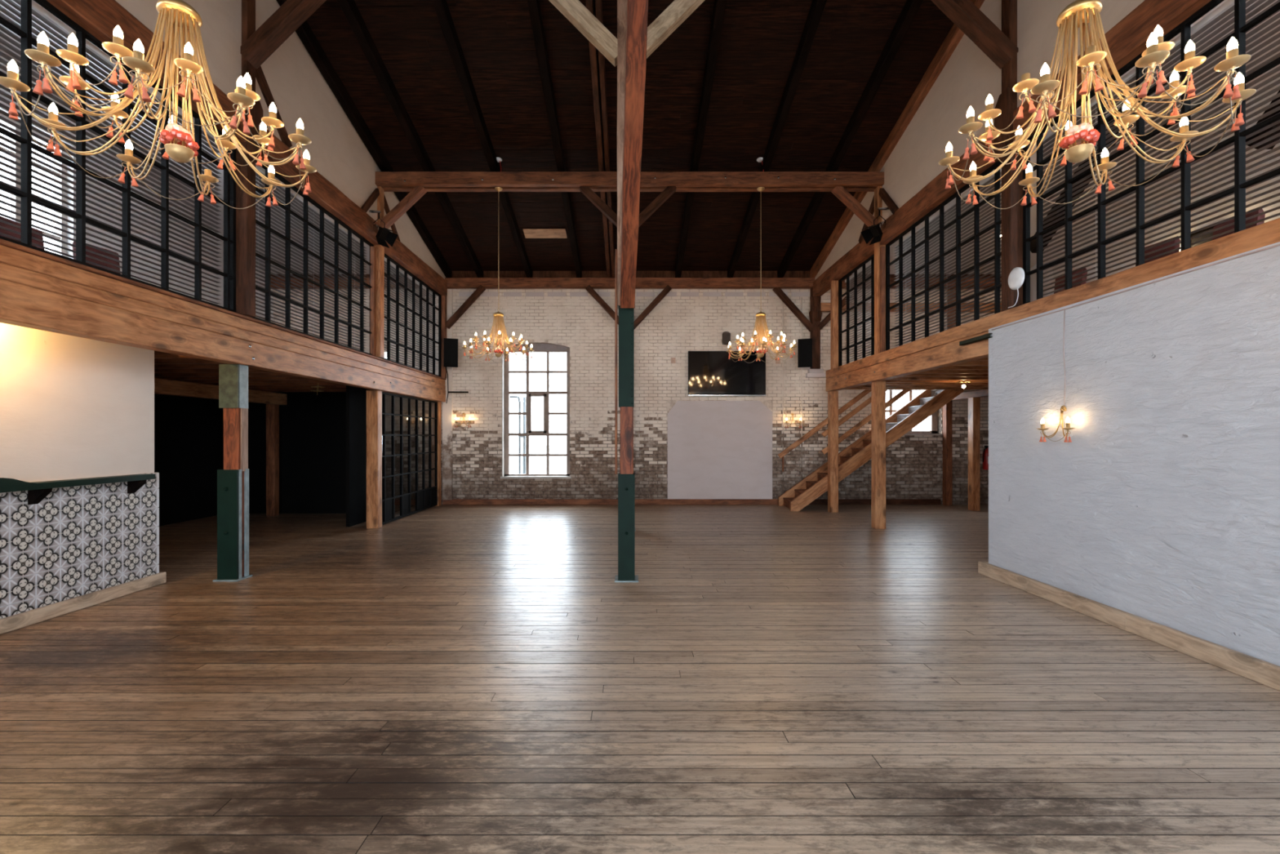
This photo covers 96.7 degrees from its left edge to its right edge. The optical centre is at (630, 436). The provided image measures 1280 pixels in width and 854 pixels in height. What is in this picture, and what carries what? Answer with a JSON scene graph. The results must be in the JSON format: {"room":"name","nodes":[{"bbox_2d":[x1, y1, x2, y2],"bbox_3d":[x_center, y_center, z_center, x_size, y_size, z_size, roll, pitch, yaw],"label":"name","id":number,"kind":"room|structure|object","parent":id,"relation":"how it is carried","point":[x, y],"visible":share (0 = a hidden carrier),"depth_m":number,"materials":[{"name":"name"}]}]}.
{"room":"event hall","nodes":[
{"label":"event hall","id":0,"kind":"room"},
{"bbox_2d":[0,322,159,618],"bbox_3d":[-4.476,0.215,0.618,0.287,2.270,9.235,0,0,0],"label":"wall","id":1,"kind":"structure","parent":0,"point":[72,407],"depth_m":4.44,"materials":[{"name":"beige paint"}]},
{"bbox_2d":[0,473,155,504],"bbox_3d":[-4.258,0.383,0.540,0.149,0.215,8.980,0,0,0],"label":"shelf","id":2,"kind":"object","parent":1,"relation":"attached to","point":[37,491],"visible":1,"depth_m":4.19,"materials":[{"name":"green paint"}]},
{"bbox_2d":[0,571,166,634],"bbox_3d":[-4.310,1.300,0.630,0.035,0.100,9.260,0,0,0],"label":"baseboard","id":3,"kind":"structure","parent":1,"relation":"attached to","point":[16,621],"depth_m":4.41,"materials":[{"name":"brown wood"}]},
{"bbox_2d":[0,48,273,526],"bbox_3d":[-7.225,-2.300,3.800,0.250,7.500,15.600,0,0,0],"label":"wall","id":4,"kind":"structure","parent":0,"point":[188,431],"depth_m":8.90,"materials":[{"name":"black paint"}]},
{"bbox_2d":[0,113,66,257],"bbox_3d":[-7.220,-2.900,6.400,0.080,1.600,1.700,0,0,0],"label":"window","id":5,"kind":"structure","parent":4,"relation":"in","point":[14,197],"depth_m":7.04,"materials":[{"name":"white paint"}]},
{"bbox_2d":[0,0,402,274],"bbox_3d":[-5.420,-4.457,3.650,3.360,2.615,15.300,0,0,0],"label":"ceiling","id":6,"kind":"structure","parent":0,"point":[221,180],"depth_m":8.78,"materials":[{"name":"brown wood"}]},
{"bbox_2d":[154,351,346,391],"bbox_3d":[-5.410,-0.930,3.650,3.380,0.320,15.300,0,0,0],"label":"ceiling","id":7,"kind":"structure","parent":0,"point":[167,366],"depth_m":7.25,"materials":[{"name":"brown wood"}]},
{"bbox_2d":[0,215,44,249],"bbox_3d":[-5.738,-1.590,5.549,0.524,1.001,0.440,0,0,-2],"label":"dining chair","id":8,"kind":"object","parent":7,"relation":"on","point":[3,231],"visible":0.04,"depth_m":5.49,"materials":[{"name":"red fabric"}]},
{"bbox_2d":[72,241,120,274],"bbox_3d":[-5.638,-1.590,6.207,0.524,1.001,0.440,0,0,10],"label":"dining chair","id":9,"kind":"object","parent":7,"relation":"on","point":[88,259],"visible":0.04,"depth_m":6.26,"materials":[{"name":"red fabric"}]},
{"bbox_2d":[154,377,287,404],"bbox_3d":[-6.100,-0.650,8.290,0.150,0.190,5.980,0,0,0],"label":"beam","id":10,"kind":"structure","parent":7,"relation":"attached to","point":[162,386],"depth_m":8.00,"materials":[{"name":"brown wood"}]},
{"bbox_2d":[310,385,323,395],"bbox_3d":[-4.897,-0.785,8.900,0.195,0.270,0.194,0,0,0],"label":"lamp","id":11,"kind":"object","parent":7,"relation":"hanging from","point":[319,391],"visible":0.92,"depth_m":8.89,"materials":[{"name":"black metal"}]},
{"bbox_2d":[311,382,325,391],"bbox_3d":[-4.497,-0.785,8.200,0.195,0.270,0.194,0,0,0],"label":"lamp","id":12,"kind":"object","parent":7,"relation":"hanging from","point":[317,386],"visible":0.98,"depth_m":8.20,"materials":[{"name":"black metal"}]},
{"bbox_2d":[115,0,445,279],"bbox_3d":[-3.680,-4.367,3.650,0.120,2.715,15.300,0,0,0],"label":"wall","id":13,"kind":"structure","parent":0,"point":[298,88],"depth_m":6.22,"materials":[{"name":"beige paint"}]},
{"bbox_2d":[0,0,222,304],"bbox_3d":[-3.770,-1.957,2.660,0.045,1.562,5.120,0,0,0],"label":"blind","id":14,"kind":"object","parent":13,"relation":"attached to","point":[37,11],"visible":0.67,"depth_m":4.01,"materials":[{"name":"white plastic"}]},
{"bbox_2d":[46,0,447,296],"bbox_3d":[-3.655,-2.885,3.560,0.168,0.298,15.080,0,0,0],"label":"wall plate","id":15,"kind":"object","parent":13,"relation":"attached to","point":[100,18],"visible":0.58,"depth_m":5.58,"materials":[{"name":"brown wood"}]},
{"bbox_2d":[368,209,397,248],"bbox_3d":[-3.487,-2.898,7.893,0.476,0.524,0.261,0,0,19],"label":"lamp","id":16,"kind":"object","parent":15,"relation":"attached to","point":[383,234],"visible":0.93,"depth_m":7.90,"materials":[{"name":"metal"}]},
{"bbox_2d":[255,163,367,351],"bbox_3d":[-3.770,-1.976,6.775,0.045,1.523,2.650,0,0,0],"label":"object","id":17,"kind":"object","parent":13,"relation":"attached to","point":[299,198],"visible":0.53,"depth_m":6.66,"materials":[{"name":"white plastic"}]},
{"bbox_2d":[384,257,436,373],"bbox_3d":[-3.770,-1.957,9.650,0.045,1.562,2.700,0,0,0],"label":"blind","id":18,"kind":"object","parent":13,"relation":"attached to","point":[393,265],"visible":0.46,"depth_m":9.69,"materials":[{"name":"white plastic"}]},
{"bbox_2d":[248,391,346,513],"bbox_3d":[-5.650,0.215,10.005,2.900,2.270,0.050,0,0,0],"label":"wall","id":19,"kind":"structure","parent":0,"point":[313,426],"depth_m":9.98,"materials":[{"name":"black paint"}]},
{"bbox_2d":[346,385,418,526],"bbox_3d":[-4.225,0.215,9.885,0.050,2.270,2.770,0,0,0],"label":"wall","id":20,"kind":"structure","parent":0,"point":[356,397],"depth_m":8.98,"materials":[{"name":"black paint"}]},
{"bbox_2d":[275,0,984,277],"bbox_3d":[0.300,-4.491,3.670,15.300,2.869,15.940,0,0,0],"label":"ceiling","id":21,"kind":"structure","parent":0,"point":[424,85],"depth_m":7.22,"materials":[{"name":"brown wood"}]},
{"bbox_2d":[756,157,764,171],"bbox_3d":[1.870,-3.888,8.200,0.100,0.255,0.100,0,0,0],"label":"smoke detector","id":22,"kind":"object","parent":21,"relation":"attached to","point":[759,159],"visible":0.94,"depth_m":8.18,"materials":[{"name":"white plastic"}]},
{"bbox_3d":[-0.010,-5.140,2.400,7.220,0.225,0.156,0,0,0],"label":"purlin","id":23,"kind":"object","parent":21,"relation":"attached to","visible":0},
{"bbox_2d":[0,0,316,208],"bbox_3d":[-1.870,-3.085,2.360,1.019,3.890,1.008,0,0,0],"label":"chandelier","id":24,"kind":"object","parent":23,"relation":"hanging from","point":[180,144],"visible":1,"depth_m":2.31,"materials":[{"name":"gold metal"}]},
{"bbox_2d":[938,0,1256,208],"bbox_3d":[1.860,-3.085,2.360,1.024,3.890,0.996,0,0,0],"label":"chandelier","id":25,"kind":"object","parent":23,"relation":"hanging from","point":[1077,15],"visible":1,"depth_m":2.31,"materials":[{"name":"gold metal"}]},
{"bbox_2d":[273,288,1001,504],"bbox_3d":[0.300,-0.910,11.410,14.800,4.720,0.460,0,0,0],"label":"wall","id":26,"kind":"structure","parent":0,"point":[686,446],"depth_m":11.30,"materials":[{"name":"brick"}]},
{"bbox_2d":[454,412,471,427],"bbox_3d":[-3.300,-0.326,11.225,0.357,0.296,0.121,0,0,0],"label":"wall sconce","id":27,"kind":"object","parent":26,"relation":"attached to","point":[464,413],"visible":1,"depth_m":11.21,"materials":[{"name":"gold metal"}]},
{"bbox_2d":[500,342,571,478],"bbox_3d":[-1.875,-0.532,11.395,1.401,2.725,0.250,0,0,0],"label":"window","id":28,"kind":"structure","parent":26,"relation":"in","point":[536,347],"depth_m":11.46,"materials":[{"name":"grey wood"}]},
{"bbox_2d":[271,271,1001,277],"bbox_3d":[0.300,-3.197,11.250,14.800,0.185,0.180,0,0,0],"label":"trim","id":29,"kind":"structure","parent":26,"relation":"attached to","point":[455,273],"depth_m":11.16,"materials":[{"name":"brown wood"}]},
{"bbox_2d":[671,357,675,363],"bbox_3d":[0.850,-1.510,11.282,0.090,0.110,0.032,0,0,0],"label":"socket cover","id":30,"kind":"object","parent":26,"relation":"attached to","point":[673,359],"visible":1,"depth_m":11.28,"materials":[{"name":"beige plastic"}]},
{"bbox_2d":[442,498,941,504],"bbox_3d":[1.215,1.295,11.285,9.870,0.110,0.030,0,0,0],"label":"baseboard","id":31,"kind":"structure","parent":26,"relation":"attached to","point":[454,501],"depth_m":11.27,"materials":[{"name":"brown wood"}]},
{"bbox_2d":[722,331,730,344],"bbox_3d":[1.890,-1.943,11.217,0.140,0.246,0.161,0,0,0],"label":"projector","id":32,"kind":"object","parent":26,"relation":"attached to","point":[726,335],"visible":0.98,"depth_m":11.14,"materials":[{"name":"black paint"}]},
{"bbox_2d":[688,351,765,395],"bbox_3d":[1.903,-1.245,11.245,1.525,0.880,0.101,0,0,0],"label":"television","id":33,"kind":"object","parent":26,"relation":"attached to","point":[710,373],"visible":0.89,"depth_m":11.20,"materials":[{"name":"black plastic"}]},
{"bbox_2d":[775,358,780,364],"bbox_3d":[2.930,-1.500,11.282,0.090,0.110,0.032,0,0,0],"label":"socket cover","id":34,"kind":"object","parent":26,"relation":"attached to","point":[777,362],"visible":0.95,"depth_m":11.28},
{"bbox_2d":[784,413,802,427],"bbox_3d":[3.210,-0.316,11.207,0.357,0.296,0.121,0,0,0],"label":"wall sconce","id":35,"kind":"object","parent":26,"relation":"attached to","point":[786,422],"visible":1,"depth_m":11.19,"materials":[{"name":"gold metal"}]},
{"bbox_2d":[797,337,812,367],"bbox_3d":[3.389,-1.618,11.043,0.260,0.540,0.388,0,7,17],"label":"wall speaker","id":36,"kind":"object","parent":26,"relation":"attached to","point":[804,345],"visible":1,"depth_m":10.86,"materials":[{"name":"black plastic"}]},
{"bbox_2d":[772,287,851,368],"bbox_3d":[3.569,-2.147,11.190,1.533,1.634,0.260,0,0,0],"label":"wall post","id":37,"kind":"object","parent":26,"relation":"on","point":[814,326],"visible":0.88,"depth_m":11.13,"materials":[{"name":"brown wood"}]},
{"bbox_2d":[271,277,1001,288],"bbox_3d":[0.300,-3.010,11.170,14.800,0.186,0.156,0,0,0],"label":"ceiling beam","id":38,"kind":"structure","parent":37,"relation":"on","point":[452,282],"depth_m":11.10,"materials":[{"name":"brown wood"}]},
{"bbox_2d":[871,389,942,435],"bbox_3d":[5.485,-0.512,11.395,1.450,0.975,0.250,0,0,0],"label":"window","id":39,"kind":"structure","parent":26,"relation":"in","point":[934,417],"depth_m":11.44,"materials":[{"name":"grey wood"}]},
{"bbox_2d":[820,302,1001,311],"bbox_3d":[5.725,-2.550,11.240,3.950,0.160,0.100,0,0,0],"label":"rail","id":40,"kind":"object","parent":26,"relation":"attached to","point":[824,307],"visible":0.38,"depth_m":11.19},
{"bbox_2d":[982,445,988,469],"bbox_3d":[7.022,0.415,11.195,0.160,0.470,0.206,0,0,31],"label":"fire extinguisher","id":41,"kind":"object","parent":26,"relation":"attached to","point":[985,453],"visible":0.74,"depth_m":11.14,"materials":[{"name":"red paint"}]},
{"bbox_2d":[0,504,1279,853],"bbox_3d":[0.300,1.400,3.800,15.000,0.100,15.600,0,0,0],"label":"floor","id":42,"kind":"structure","parent":0,"point":[442,678],"depth_m":2.96,"materials":[{"name":"brown wood"}]},
{"bbox_2d":[213,364,252,581],"bbox_3d":[-3.775,0.335,5.405,0.230,2.030,0.210,0,0,0],"label":"column","id":43,"kind":"structure","parent":42,"relation":"on","point":[233,481],"depth_m":5.34,"materials":[{"name":"green paint"}]},
{"bbox_2d":[0,238,446,401],"bbox_3d":[-3.699,-0.908,3.600,0.166,0.460,15.160,0,0,0],"label":"beam","id":44,"kind":"structure","parent":43,"relation":"on","point":[39,290],"depth_m":4.45,"materials":[{"name":"wood"}]},
{"bbox_2d":[0,0,235,312],"bbox_3d":[-3.690,-1.940,2.675,0.040,1.600,5.250,0,0,0],"label":"window frame","id":45,"kind":"structure","parent":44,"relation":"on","point":[228,238],"depth_m":4.15,"materials":[{"name":"black paint"}]},
{"bbox_2d":[235,0,326,316],"bbox_3d":[-3.251,-2.767,5.659,0.978,3.253,0.760,0,0,0],"label":"post","id":46,"kind":"object","parent":44,"relation":"on","point":[257,46],"visible":0.66,"depth_m":5.31,"materials":[{"name":"brown wood"}]},
{"bbox_2d":[250,161,373,355],"bbox_3d":[-3.690,-1.940,6.780,0.040,1.600,2.700,0,0,0],"label":"window frame","id":47,"kind":"structure","parent":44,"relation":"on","point":[288,211],"depth_m":6.45,"materials":[{"name":"black paint"}]},
{"bbox_2d":[360,186,426,358],"bbox_3d":[-3.333,-2.383,8.249,0.767,2.487,1.240,0,0,0],"label":"post","id":48,"kind":"object","parent":44,"relation":"on","point":[377,251],"visible":0.76,"depth_m":8.13,"materials":[{"name":"brown wood"}]},
{"bbox_2d":[382,253,441,377],"bbox_3d":[-3.690,-1.940,9.655,0.040,1.600,2.770,0,0,0],"label":"window frame","id":49,"kind":"structure","parent":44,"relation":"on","point":[406,272],"depth_m":9.67,"materials":[{"name":"black paint"}]},
{"bbox_2d":[441,284,485,378],"bbox_3d":[-3.283,-2.052,11.120,0.878,1.824,0.163,0,0,0],"label":"post","id":50,"kind":"object","parent":44,"relation":"on","point":[478,291],"visible":0.74,"depth_m":11.08,"materials":[{"name":"brown wood"}]},
{"bbox_2d":[444,337,457,367],"bbox_3d":[-3.482,-1.618,11.012,0.260,0.540,0.388,0,7,-20],"label":"wall speaker","id":51,"kind":"object","parent":50,"relation":"attached to","point":[451,345],"visible":1,"depth_m":10.83,"materials":[{"name":"black plastic"}]},
{"bbox_2d":[445,366,468,403],"bbox_3d":[-3.388,-1.025,11.110,0.437,0.753,0.076,0,0,0],"label":"bracket","id":52,"kind":"object","parent":50,"relation":"attached to","point":[446,366],"visible":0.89,"depth_m":11.12,"materials":[{"name":"black metal"}]},
{"bbox_2d":[266,404,279,515],"bbox_3d":[-6.100,0.400,9.700,0.143,1.900,0.143,0,0,0],"label":"post","id":53,"kind":"object","parent":42,"relation":"on","point":[272,410],"visible":1,"depth_m":9.63,"materials":[{"name":"brown wood"}]},
{"bbox_2d":[366,390,382,528],"bbox_3d":[-3.800,0.335,8.440,0.174,2.030,0.153,0,0,0],"label":"post","id":54,"kind":"object","parent":42,"relation":"on","point":[374,397],"visible":1,"depth_m":8.37,"materials":[{"name":"brown wood"}]},
{"bbox_2d":[382,391,437,524],"bbox_3d":[-3.770,0.325,9.790,0.040,2.010,2.540,0,0,0],"label":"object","id":55,"kind":"object","parent":42,"relation":"on","point":[425,498],"visible":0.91,"depth_m":9.67,"materials":[{"name":"black paint"}]},
{"bbox_2d":[431,401,441,506],"bbox_3d":[-3.800,0.335,11.130,0.154,2.030,0.153,0,0,0],"label":"post","id":56,"kind":"object","parent":42,"relation":"on","point":[439,403],"visible":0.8,"depth_m":11.06,"materials":[{"name":"brown wood"}]},
{"bbox_2d":[548,0,704,582],"bbox_3d":[-0.035,-1.527,4.294,1.746,5.754,2.401,0,0,0],"label":"column","id":57,"kind":"structure","parent":42,"relation":"on","point":[635,42],"depth_m":5.30,"materials":[{"name":"green paint"}]},
{"bbox_2d":[579,186,676,530],"bbox_3d":[-0.035,-1.143,8.262,1.392,4.987,0.257,0,0,0],"label":"column","id":58,"kind":"structure","parent":42,"relation":"on","point":[586,191],"depth_m":8.13,"materials":[{"name":"green paint"}]},
{"bbox_2d":[585,284,671,328],"bbox_3d":[-0.035,-0.802,11.120,1.675,4.305,0.220,0,0,0],"label":"column","id":59,"kind":"structure","parent":42,"relation":"on","point":[658,299],"depth_m":11.06,"materials":[{"name":"green paint"}]},
{"bbox_2d":[827,391,838,512],"bbox_3d":[3.635,0.270,10.200,0.148,2.160,0.144,0,0,0],"label":"post","id":60,"kind":"object","parent":42,"relation":"on","point":[833,396],"visible":1,"depth_m":10.13,"materials":[{"name":"brown wood"}]},
{"bbox_2d":[777,389,911,471],"bbox_3d":[4.145,-0.346,10.290,2.961,1.953,0.037,0,0,0],"label":"stair railing","id":61,"kind":"object","parent":60,"relation":"attached to","point":[865,392],"visible":0.54,"depth_m":10.27,"materials":[{"name":"brown wood"}]},
{"bbox_2d":[777,389,963,511],"bbox_3d":[4.506,0.140,10.715,3.212,2.420,0.870,0,0,0],"label":"staircase","id":62,"kind":"structure","parent":42,"relation":"on","point":[927,402],"depth_m":10.28,"materials":[{"name":"brown wood"}]},
{"bbox_2d":[871,381,885,528],"bbox_3d":[3.666,0.270,8.400,0.158,2.160,0.153,0,0,0],"label":"post","id":63,"kind":"object","parent":42,"relation":"on","point":[877,388],"visible":1,"depth_m":8.33,"materials":[{"name":"brown wood"}]},
{"bbox_2d":[942,400,952,505],"bbox_3d":[6.241,0.320,11.200,0.122,2.060,0.143,0,0,0],"label":"post","id":64,"kind":"object","parent":42,"relation":"on","point":[947,408],"visible":0.92,"depth_m":11.13,"materials":[{"name":"brown wood"}]},
{"bbox_2d":[968,397,980,511],"bbox_3d":[6.300,0.320,10.430,0.133,2.060,0.164,0,0,0],"label":"post","id":65,"kind":"object","parent":42,"relation":"on","point":[974,403],"visible":1,"depth_m":10.35,"materials":[{"name":"brown wood"}]},
{"bbox_2d":[952,388,988,400],"bbox_3d":[6.300,-0.770,8.440,0.130,0.120,5.680,0,0,0],"label":"beam","id":66,"kind":"structure","parent":65,"relation":"on","point":[984,393],"depth_m":10.36,"materials":[{"name":"wood"}]},
{"bbox_2d":[845,357,988,389],"bbox_3d":[5.700,-0.975,3.650,4.000,0.290,15.300,0,0,0],"label":"floor","id":67,"kind":"structure","parent":0,"point":[976,371],"depth_m":8.29,"materials":[{"name":"brown wood"}]},
{"bbox_2d":[946,287,955,329],"bbox_3d":[6.300,-2.020,11.160,0.130,1.800,0.120,0,0,0],"label":"post","id":68,"kind":"object","parent":67,"relation":"on","point":[952,308],"visible":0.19,"depth_m":11.10,"materials":[{"name":"wood"}]},
{"bbox_2d":[955,379,971,388],"bbox_3d":[4.984,-0.845,8.500,0.234,0.250,0.237,0,0,0],"label":"lamp","id":69,"kind":"object","parent":67,"relation":"attached to","point":[963,386],"visible":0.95,"depth_m":8.49,"materials":[{"name":"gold metal"}]},
{"bbox_2d":[1053,267,1087,293],"bbox_3d":[5.438,-1.620,7.303,0.524,1.001,0.440,0,0,-4],"label":"dining chair","id":70,"kind":"object","parent":67,"relation":"on","point":[1084,268],"visible":0.02,"depth_m":7.22,"materials":[{"name":"red fabric"}]},
{"bbox_2d":[1144,235,1180,263],"bbox_3d":[5.538,-1.620,6.203,0.524,1.001,0.440,0,0,-4],"label":"dining chair","id":71,"kind":"object","parent":67,"relation":"on","point":[1178,239],"visible":0.02,"depth_m":6.14,"materials":[{"name":"red fabric"}]},
{"bbox_2d":[1212,208,1265,239],"bbox_3d":[5.638,-1.620,5.499,0.524,1.001,0.440,0,0,2],"label":"dining chair","id":72,"kind":"object","parent":67,"relation":"on","point":[1260,211],"visible":0.04,"depth_m":5.50,"materials":[{"name":"red fabric"}]},
{"bbox_2d":[814,0,1144,279],"bbox_3d":[3.660,-4.367,3.650,0.120,2.715,15.300,0,0,0],"label":"wall","id":73,"kind":"structure","parent":0,"point":[969,76],"depth_m":6.17,"materials":[{"name":"beige paint"}]},
{"bbox_2d":[852,0,1279,274],"bbox_3d":[5.710,-4.457,3.650,3.980,2.615,15.300,0,0,0],"label":"ceiling","id":74,"kind":"structure","parent":0,"point":[1033,157],"depth_m":8.32,"materials":[{"name":"wood"}]},
{"bbox_2d":[1030,107,1133,253],"bbox_3d":[5.400,-3.025,6.900,0.140,1.178,1.496,0,0,0],"label":"strut","id":75,"kind":"object","parent":74,"relation":"attached to","point":[1033,243],"visible":0.23,"depth_m":7.04,"materials":[{"name":"brown wood"}]},
{"bbox_2d":[1245,89,1279,149],"bbox_3d":[5.400,-3.025,4.400,0.140,1.160,1.116,0,0,0],"label":"strut","id":76,"kind":"object","parent":74,"relation":"attached to","point":[1278,98],"visible":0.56,"depth_m":4.78,"materials":[{"name":"brown wood"}]},
{"bbox_2d":[988,241,1279,666],"bbox_3d":[3.680,0.150,0.780,0.360,2.400,9.560,0,0,0],"label":"wall","id":77,"kind":"structure","parent":0,"point":[1162,506],"depth_m":3.79,"materials":[{"name":"white paint"}]},
{"bbox_2d":[844,261,890,361],"bbox_3d":[3.770,-1.996,9.125,0.045,1.484,1.650,0,0,0],"label":"blind","id":78,"kind":"object","parent":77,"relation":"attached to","point":[868,265],"visible":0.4,"depth_m":9.34,"materials":[{"name":"white plastic"}]},
{"bbox_2d":[893,168,1001,346],"bbox_3d":[3.770,-1.996,6.775,0.045,1.484,2.650,0,0,0],"label":"blind","id":79,"kind":"object","parent":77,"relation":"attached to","point":[984,182],"visible":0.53,"depth_m":6.71,"materials":[{"name":"white plastic"}]},
{"bbox_2d":[959,333,992,345],"bbox_3d":[3.495,-0.981,5.750,0.050,0.041,0.500,0,0,0],"label":"bracket","id":80,"kind":"object","parent":77,"relation":"attached to","point":[985,336],"visible":1,"depth_m":5.73,"materials":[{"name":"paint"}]},
{"bbox_2d":[826,217,1279,391],"bbox_3d":[3.594,-1.000,3.140,0.168,0.381,14.240,0,0,0],"label":"beam","id":81,"kind":"structure","parent":77,"relation":"on","point":[943,348],"depth_m":5.41,"materials":[{"name":"wood"}]},
{"bbox_2d":[830,280,838,368],"bbox_3d":[3.610,-1.965,10.030,0.134,1.550,0.094,0,0,0],"label":"post","id":82,"kind":"object","parent":81,"relation":"on","point":[834,284],"visible":0.93,"depth_m":9.99,"materials":[{"name":"brown wood"}]},
{"bbox_2d":[838,253,874,366],"bbox_3d":[3.670,-1.965,9.125,0.040,1.550,1.710,0,0,0],"label":"window frame","id":83,"kind":"structure","parent":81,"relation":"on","point":[871,258],"depth_m":9.26,"materials":[{"name":"black paint"}]},
{"bbox_2d":[831,186,898,354],"bbox_3d":[3.298,-2.408,8.249,0.767,2.436,1.242,0,0,0],"label":"post","id":84,"kind":"object","parent":81,"relation":"on","point":[865,215],"visible":0.75,"depth_m":8.13,"materials":[{"name":"brown wood"}]},
{"bbox_2d":[375,171,884,191],"bbox_3d":[-0.010,-3.670,8.196,7.220,0.184,0.272,0,0,0],"label":"tie beam","id":85,"kind":"structure","parent":84,"relation":"on","point":[389,181],"depth_m":8.07,"materials":[{"name":"wood"}]},
{"bbox_2d":[461,186,533,362],"bbox_3d":[-1.900,-2.358,8.200,0.992,2.436,1.026,0,0,0],"label":"chandelier","id":86,"kind":"object","parent":85,"relation":"hanging from","point":[499,317],"visible":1,"depth_m":8.15,"materials":[{"name":"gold metal"}]},
{"bbox_2d":[496,156,502,171],"bbox_3d":[-1.900,-3.888,8.200,0.100,0.255,0.100,0,0,0],"label":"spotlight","id":87,"kind":"object","parent":85,"relation":"on","point":[499,159],"visible":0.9,"depth_m":8.17,"materials":[{"name":"white plastic"}]},
{"bbox_2d":[726,186,797,362],"bbox_3d":[1.880,-2.358,8.200,1.011,2.436,1.017,0,0,0],"label":"chandelier","id":88,"kind":"object","parent":85,"relation":"hanging from","point":[761,316],"visible":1,"depth_m":8.16,"materials":[{"name":"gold metal"}]},
{"bbox_2d":[812,0,1211,296],"bbox_3d":[3.645,-2.885,3.610,0.168,0.298,15.180,0,0,0],"label":"wall plate","id":89,"kind":"object","parent":84,"relation":"attached to","point":[1128,38],"visible":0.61,"depth_m":5.16,"materials":[{"name":"brown wood"}]},
{"bbox_2d":[860,207,889,244],"bbox_3d":[3.457,-2.938,7.893,0.476,0.524,0.261,0,0,-19],"label":"lamp","id":90,"kind":"object","parent":89,"relation":"attached to","point":[874,231],"visible":0.95,"depth_m":7.91,"materials":[{"name":"metal"}]},
{"bbox_2d":[885,161,1001,350],"bbox_3d":[3.670,-1.965,6.780,0.040,1.550,2.700,0,0,0],"label":"window frame","id":91,"kind":"structure","parent":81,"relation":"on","point":[975,208],"depth_m":6.69,"materials":[{"name":"black paint"}]},
{"bbox_2d":[930,0,1022,311],"bbox_3d":[3.216,-2.792,5.389,0.979,3.203,0.222,0,0,0],"label":"post","id":92,"kind":"object","parent":81,"relation":"on","point":[1000,46],"visible":0.71,"depth_m":5.30,"materials":[{"name":"brown wood"}]},
{"bbox_2d":[1008,266,1024,307],"bbox_3d":[3.527,-1.373,5.220,0.045,0.354,0.200,0,0,0],"label":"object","id":93,"kind":"object","parent":92,"relation":"attached to","point":[1016,277],"visible":1,"depth_m":5.18,"materials":[{"name":"white plastic"}]},
{"bbox_2d":[1022,0,1279,304],"bbox_3d":[3.670,-1.965,2.670,0.040,1.550,5.240,0,0,0],"label":"window frame","id":94,"kind":"structure","parent":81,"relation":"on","point":[1241,28],"depth_m":4.08,"materials":[{"name":"black paint"}]},
{"bbox_2d":[1037,308,1074,442],"bbox_3d":[3.435,-0.493,4.580,0.121,1.075,0.357,0,0,0],"label":"wall sconce","id":95,"kind":"object","parent":77,"relation":"attached to","point":[1067,428],"visible":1,"depth_m":4.58,"materials":[{"name":"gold metal"}]},
{"bbox_2d":[977,560,1279,691],"bbox_3d":[3.460,1.290,0.810,0.047,0.120,9.620,0,0,0],"label":"baseboard","id":96,"kind":"structure","parent":77,"relation":"attached to","point":[1262,672],"depth_m":3.76,"materials":[{"name":"brown wood"}]},
{"bbox_2d":[991,244,1279,330],"bbox_3d":[3.496,-1.029,0.800,0.011,0.019,9.400,0,0,0],"label":"cable","id":97,"kind":"object","parent":77,"relation":"attached to","point":[1277,245],"visible":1,"depth_m":3.77,"materials":[{"name":"plastic"}]},
{"bbox_2d":[1043,0,1279,295],"bbox_3d":[3.770,-1.976,2.660,0.045,1.523,5.120,0,0,0],"label":"blind","id":98,"kind":"object","parent":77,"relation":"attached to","point":[1228,6],"visible":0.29,"depth_m":3.89,"materials":[{"name":"white plastic"}]},
{"bbox_2d":[1030,76,1279,302],"bbox_3d":[7.825,-2.300,3.800,0.250,7.500,15.600,0,0,0],"label":"wall","id":99,"kind":"structure","parent":0,"point":[1033,277],"depth_m":8.01,"materials":[{"name":"beige paint"}]},
{"bbox_2d":[1191,223,1219,247],"bbox_3d":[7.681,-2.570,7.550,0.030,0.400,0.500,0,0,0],"label":"dining chair","id":100,"kind":"object","parent":99,"relation":"attached to","point":[1210,228],"visible":0.18,"depth_m":7.63,"materials":[{"name":"fabric"}]},
{"label":"outside","id":101,"kind":"structure","parent":0,"visible":0},
{"bbox_2d":[509,445,566,474],"bbox_3d":[0.000,1.900,15.000,120.000,0.100,210.000,0,0,0],"label":"ground","id":102,"kind":"structure","parent":101,"point":[557,464],"depth_m":42.65,"materials":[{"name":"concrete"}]},
{"bbox_2d":[509,395,525,474],"bbox_3d":[-2.612,0.469,12.616,0.588,2.762,0.088,0,0,0],"label":"pipes","id":103,"kind":"object","parent":102,"relation":"on","point":[510,396],"visible":0.71,"depth_m":12.59,"materials":[{"name":"grey metal"}]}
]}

